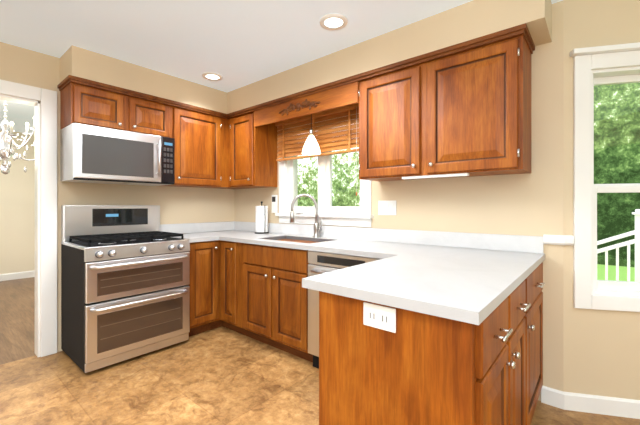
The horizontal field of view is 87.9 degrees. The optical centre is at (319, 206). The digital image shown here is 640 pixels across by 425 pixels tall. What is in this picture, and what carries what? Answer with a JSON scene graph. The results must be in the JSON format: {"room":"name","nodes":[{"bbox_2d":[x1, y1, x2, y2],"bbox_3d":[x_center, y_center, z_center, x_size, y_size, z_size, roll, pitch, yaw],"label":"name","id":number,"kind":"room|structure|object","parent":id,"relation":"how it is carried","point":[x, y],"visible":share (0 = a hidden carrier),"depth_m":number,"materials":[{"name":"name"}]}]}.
{"room":"kitchen","nodes":[
{"label":"kitchen","id":0,"kind":"room"},
{"bbox_2d":[0,130,34,273],"bbox_3d":[-5.732,-0.011,4.740,0.160,2.430,5.000,0,0,40],"label":"wall","id":1,"kind":"structure","parent":0,"point":[17,218],"depth_m":5.50,"materials":[{"name":"paint"}]},
{"bbox_2d":[0,42,234,356],"bbox_3d":[-2.698,-0.011,2.195,0.120,2.430,5.000,0,0,40],"label":"wall","id":2,"kind":"structure","parent":0,"point":[178,205],"depth_m":2.92,"materials":[{"name":"paint"}]},
{"bbox_2d":[0,79,56,356],"bbox_3d":[-2.602,0.132,2.310,0.156,2.145,1.210,0,0,40],"label":"door frame","id":3,"kind":"structure","parent":2,"relation":"attached to","point":[14,91],"depth_m":2.67,"materials":[{"name":"white wood"}]},
{"bbox_2d":[0,0,562,133],"bbox_3d":[-1.598,-1.256,1.577,10.240,0.060,5.468,0,0,40],"label":"ceiling","id":4,"kind":"structure","parent":0,"point":[236,44],"depth_m":2.32,"materials":[{"name":"paint"}]},
{"bbox_2d":[0,101,34,173],"bbox_3d":[-3.266,-0.780,3.448,0.658,0.892,0.659,0,0,-7],"label":"dining chandelier","id":5,"kind":"object","parent":4,"relation":"hanging from","point":[7,152],"visible":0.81,"depth_m":3.43,"materials":[{"name":"silver metal"}]},
{"bbox_2d":[202,72,222,80],"bbox_3d":[-1.013,-1.220,3.130,0.189,0.012,0.189,0,0,34],"label":"recessed light","id":6,"kind":"object","parent":4,"relation":"in","point":[211,76],"depth_m":3.13,"materials":[{"name":"white"}]},
{"bbox_2d":[319,13,347,30],"bbox_3d":[0.091,-1.220,2.205,0.189,0.012,0.189,0,0,34],"label":"recessed light","id":7,"kind":"object","parent":4,"relation":"in","point":[333,20],"depth_m":2.19,"materials":[{"name":"white"}]},
{"bbox_2d":[60,0,551,113],"bbox_3d":[-0.374,-1.111,2.382,3.200,0.230,1.725,0,0,40],"label":"soffit","id":8,"kind":"structure","parent":0,"point":[470,20],"depth_m":2.56,"materials":[{"name":"paint"}]},
{"bbox_2d":[57,75,128,130],"bbox_3d":[-1.902,-0.815,2.795,0.322,0.358,0.388,0,0,40],"label":"upper cabinet","id":9,"kind":"object","parent":8,"relation":"hanging from","point":[83,101],"depth_m":2.68,"materials":[{"name":"brown wood"}]},
{"bbox_2d":[60,123,174,185],"bbox_3d":[-1.731,-0.415,2.904,0.442,0.434,0.778,0,0,40],"label":"microwave","id":10,"kind":"object","parent":9,"relation":"attached to","point":[95,154],"visible":1,"depth_m":2.72,"materials":[{"name":"silver metal"}]},
{"bbox_2d":[129,90,172,137],"bbox_3d":[-1.651,-0.815,3.094,0.322,0.358,0.392,0,0,40],"label":"upper cabinet","id":11,"kind":"object","parent":8,"relation":"hanging from","point":[148,114],"depth_m":2.99,"materials":[{"name":"brown wood"}]},
{"bbox_2d":[162,101,224,187],"bbox_3d":[-1.353,-0.600,3.450,0.322,0.788,0.537,0,0,40],"label":"upper cabinet","id":12,"kind":"object","parent":8,"relation":"hanging from","point":[198,132],"depth_m":3.35,"materials":[{"name":"brown wood"}]},
{"bbox_2d":[229,107,280,188],"bbox_3d":[-0.739,-0.600,3.600,0.465,0.788,0.322,0,0,40],"label":"upper cabinet","id":13,"kind":"object","parent":8,"relation":"hanging from","point":[253,131],"depth_m":3.44,"materials":[{"name":"brown wood"}]},
{"bbox_2d":[302,114,320,154],"bbox_3d":[-0.077,-0.732,2.962,0.172,0.528,0.172,0,0,40],"label":"pendant light","id":14,"kind":"object","parent":8,"relation":"hanging from","point":[311,146],"visible":0.92,"depth_m":2.92,"materials":[{"name":"white glass"}]},
{"bbox_2d":[353,54,424,180],"bbox_3d":[0.586,-0.600,2.488,0.516,0.788,0.322,0,0,40],"label":"upper cabinet","id":15,"kind":"object","parent":8,"relation":"hanging from","point":[390,98],"depth_m":2.34,"materials":[{"name":"brown wood"}]},
{"bbox_2d":[425,24,532,178],"bbox_3d":[1.002,-0.600,2.139,0.569,0.788,0.322,0,0,40],"label":"upper cabinet","id":16,"kind":"object","parent":8,"relation":"hanging from","point":[462,109],"depth_m":1.99,"materials":[{"name":"brown wood"}]},
{"bbox_2d":[0,277,639,424],"bbox_3d":[-1.598,1.234,1.577,10.240,0.060,5.468,0,0,40],"label":"floor","id":17,"kind":"structure","parent":0,"point":[221,375],"depth_m":2.23,"materials":[{"name":"tile"}]},
{"bbox_2d":[61,205,189,372],"bbox_3d":[-1.607,0.598,2.798,0.707,1.212,0.779,0,0,40],"label":"range","id":18,"kind":"object","parent":17,"relation":"on","point":[125,282],"visible":1,"depth_m":2.60,"materials":[{"name":"grey metal"}]},
{"bbox_2d":[188,265,219,336],"bbox_3d":[-1.311,0.765,3.269,0.617,0.879,0.310,0,0,40],"label":"base cabinet","id":19,"kind":"object","parent":17,"relation":"on","point":[204,284],"depth_m":3.09,"materials":[{"name":"brown wood"}]},
{"bbox_2d":[220,269,239,332],"bbox_3d":[-0.660,0.765,3.340,0.330,0.879,0.619,0,0,40],"label":"base cabinet","id":20,"kind":"object","parent":17,"relation":"on","point":[229,282],"depth_m":3.10,"materials":[{"name":"brown wood"}]},
{"bbox_2d":[240,277,307,359],"bbox_3d":[-0.217,0.765,2.968,0.827,0.879,0.619,0,0,40],"label":"base cabinet","id":21,"kind":"object","parent":17,"relation":"on","point":[274,315],"depth_m":2.70,"materials":[{"name":"brown wood"}]},
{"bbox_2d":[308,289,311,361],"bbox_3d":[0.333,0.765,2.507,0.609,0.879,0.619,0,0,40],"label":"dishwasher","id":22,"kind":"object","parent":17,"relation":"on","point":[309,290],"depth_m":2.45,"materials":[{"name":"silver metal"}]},
{"bbox_2d":[312,273,531,424],"bbox_3d":[0.476,0.765,1.427,0.590,0.879,0.794,0,0,40],"label":"base cabinet","id":23,"kind":"object","parent":17,"relation":"on","point":[377,326],"depth_m":1.13,"materials":[{"name":"brown wood"}]},
{"bbox_2d":[174,229,543,324],"bbox_3d":[-0.306,0.309,2.487,3.164,0.038,1.471,0,0,40],"label":"countertop","id":24,"kind":"structure","parent":23,"relation":"on","point":[460,283],"depth_m":1.77,"materials":[{"name":"white stone"}]},
{"bbox_2d":[255,201,268,233],"bbox_3d":[-0.621,0.119,3.553,0.157,0.341,0.150,0,0,40],"label":"paper towel holder","id":25,"kind":"object","parent":24,"relation":"on","point":[261,219],"visible":1,"depth_m":3.50,"materials":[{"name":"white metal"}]},
{"bbox_2d":[272,237,327,240],"bbox_3d":[-0.208,0.399,2.938,0.660,0.210,0.390,0,0,40],"label":"sink","id":26,"kind":"object","parent":24,"relation":"in","point":[273,238],"depth_m":3.14,"materials":[{"name":"silver metal"}]},
{"bbox_2d":[288,193,323,236],"bbox_3d":[-0.126,0.085,3.116,0.279,0.410,0.197,0,0,40],"label":"faucet","id":27,"kind":"object","parent":24,"relation":"on","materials":[{"name":"silver metal"}]},
{"bbox_2d":[532,257,544,416],"bbox_3d":[0.941,0.765,1.978,0.585,0.879,0.647,0,0,40],"label":"base cabinet","id":28,"kind":"object","parent":17,"relation":"on","point":[537,274],"depth_m":1.83,"materials":[{"name":"brown wood"}]},
{"bbox_2d":[235,1,562,400],"bbox_3d":[-1.313,-0.011,4.401,7.347,2.430,0.160,0,0,40],"label":"wall","id":29,"kind":"structure","parent":0,"point":[529,204],"depth_m":2.09,"materials":[{"name":"paint"}]},
{"bbox_2d":[275,103,358,195],"bbox_3d":[-0.047,-0.481,3.127,1.053,0.790,0.073,0,0,40],"label":"window blind","id":30,"kind":"object","parent":29,"relation":"attached to","point":[286,148],"visible":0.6,"depth_m":3.06,"materials":[{"name":"brown wood"}]},
{"bbox_2d":[272,113,373,226],"bbox_3d":[0.000,-0.368,3.250,1.258,1.095,0.235,0,0,40],"label":"window","id":31,"kind":"structure","parent":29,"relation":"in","point":[330,214],"depth_m":3.20,"materials":[{"name":"white plastic"}]},
{"bbox_2d":[378,200,395,214],"bbox_3d":[0.549,0.014,2.724,0.165,0.120,0.012,0,0,40],"label":"switch plate","id":32,"kind":"object","parent":29,"relation":"attached to","point":[386,207],"visible":1,"depth_m":2.72,"materials":[{"name":"white plastic"}]},
{"bbox_2d":[543,235,573,245],"bbox_3d":[1.431,0.203,1.993,0.148,0.058,0.042,0,0,40],"label":"trim","id":33,"kind":"structure","parent":29,"relation":"attached to","point":[559,239],"depth_m":1.98,"materials":[{"name":"white wood"}]},
{"bbox_2d":[563,0,639,399],"bbox_3d":[1.979,-0.011,1.933,1.050,2.430,0.160,0,0,14],"label":"wall","id":34,"kind":"structure","parent":0,"point":[601,352],"depth_m":1.94,"materials":[{"name":"paint"}]},
{"bbox_2d":[541,386,639,418],"bbox_3d":[1.916,1.154,1.883,1.056,0.100,0.482,0,0,40],"label":"baseboard","id":35,"kind":"structure","parent":34,"relation":"attached to","point":[606,405],"depth_m":1.93,"materials":[{"name":"white wood"}]},
{"bbox_2d":[570,42,639,311],"bbox_3d":[1.982,-0.156,1.904,1.010,1.510,0.215,0,0,14],"label":"window","id":36,"kind":"structure","parent":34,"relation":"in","point":[588,286],"depth_m":1.94,"materials":[{"name":"white wood"}]},
{"label":"outside","id":37,"kind":"structure","parent":0,"visible":0},
{"bbox_2d":[597,264,634,280],"bbox_3d":[4.084,1.814,6.295,55.000,0.020,70.000,0,0,40],"label":"ground","id":38,"kind":"structure","parent":37,"point":[611,273],"depth_m":8.89,"materials":[{"name":"green plant"}]},
{"bbox_2d":[298,83,639,266],"bbox_3d":[-5.204,-4.496,-4.775,55.000,12.600,41.100,0,0,40],"label":"trees","id":39,"kind":"object","parent":38,"relation":"on","point":[337,193],"depth_m":10.14,"materials":[{"name":"green plant"}]},
{"bbox_2d":[597,209,639,281],"bbox_3d":[6.044,0.980,4.584,5.800,1.872,3.700,0,0,40],"label":"deck railing","id":40,"kind":"object","parent":38,"relation":"on","point":[626,243],"depth_m":4.94,"materials":[{"name":"white wood"}]},
{"bbox_3d":[-4.208,-0.011,3.461,3.819,2.430,4.999,0,0,40],"label":"wall","id":41,"kind":"structure","parent":0,"visible":0},
{"bbox_2d":[0,270,34,280],"bbox_3d":[-5.665,1.149,4.684,0.014,0.110,5.000,0,0,40],"label":"baseboard","id":42,"kind":"structure","parent":41,"relation":"attached to","point":[16,275],"depth_m":5.47,"materials":[{"name":"white wood"}]}
]}

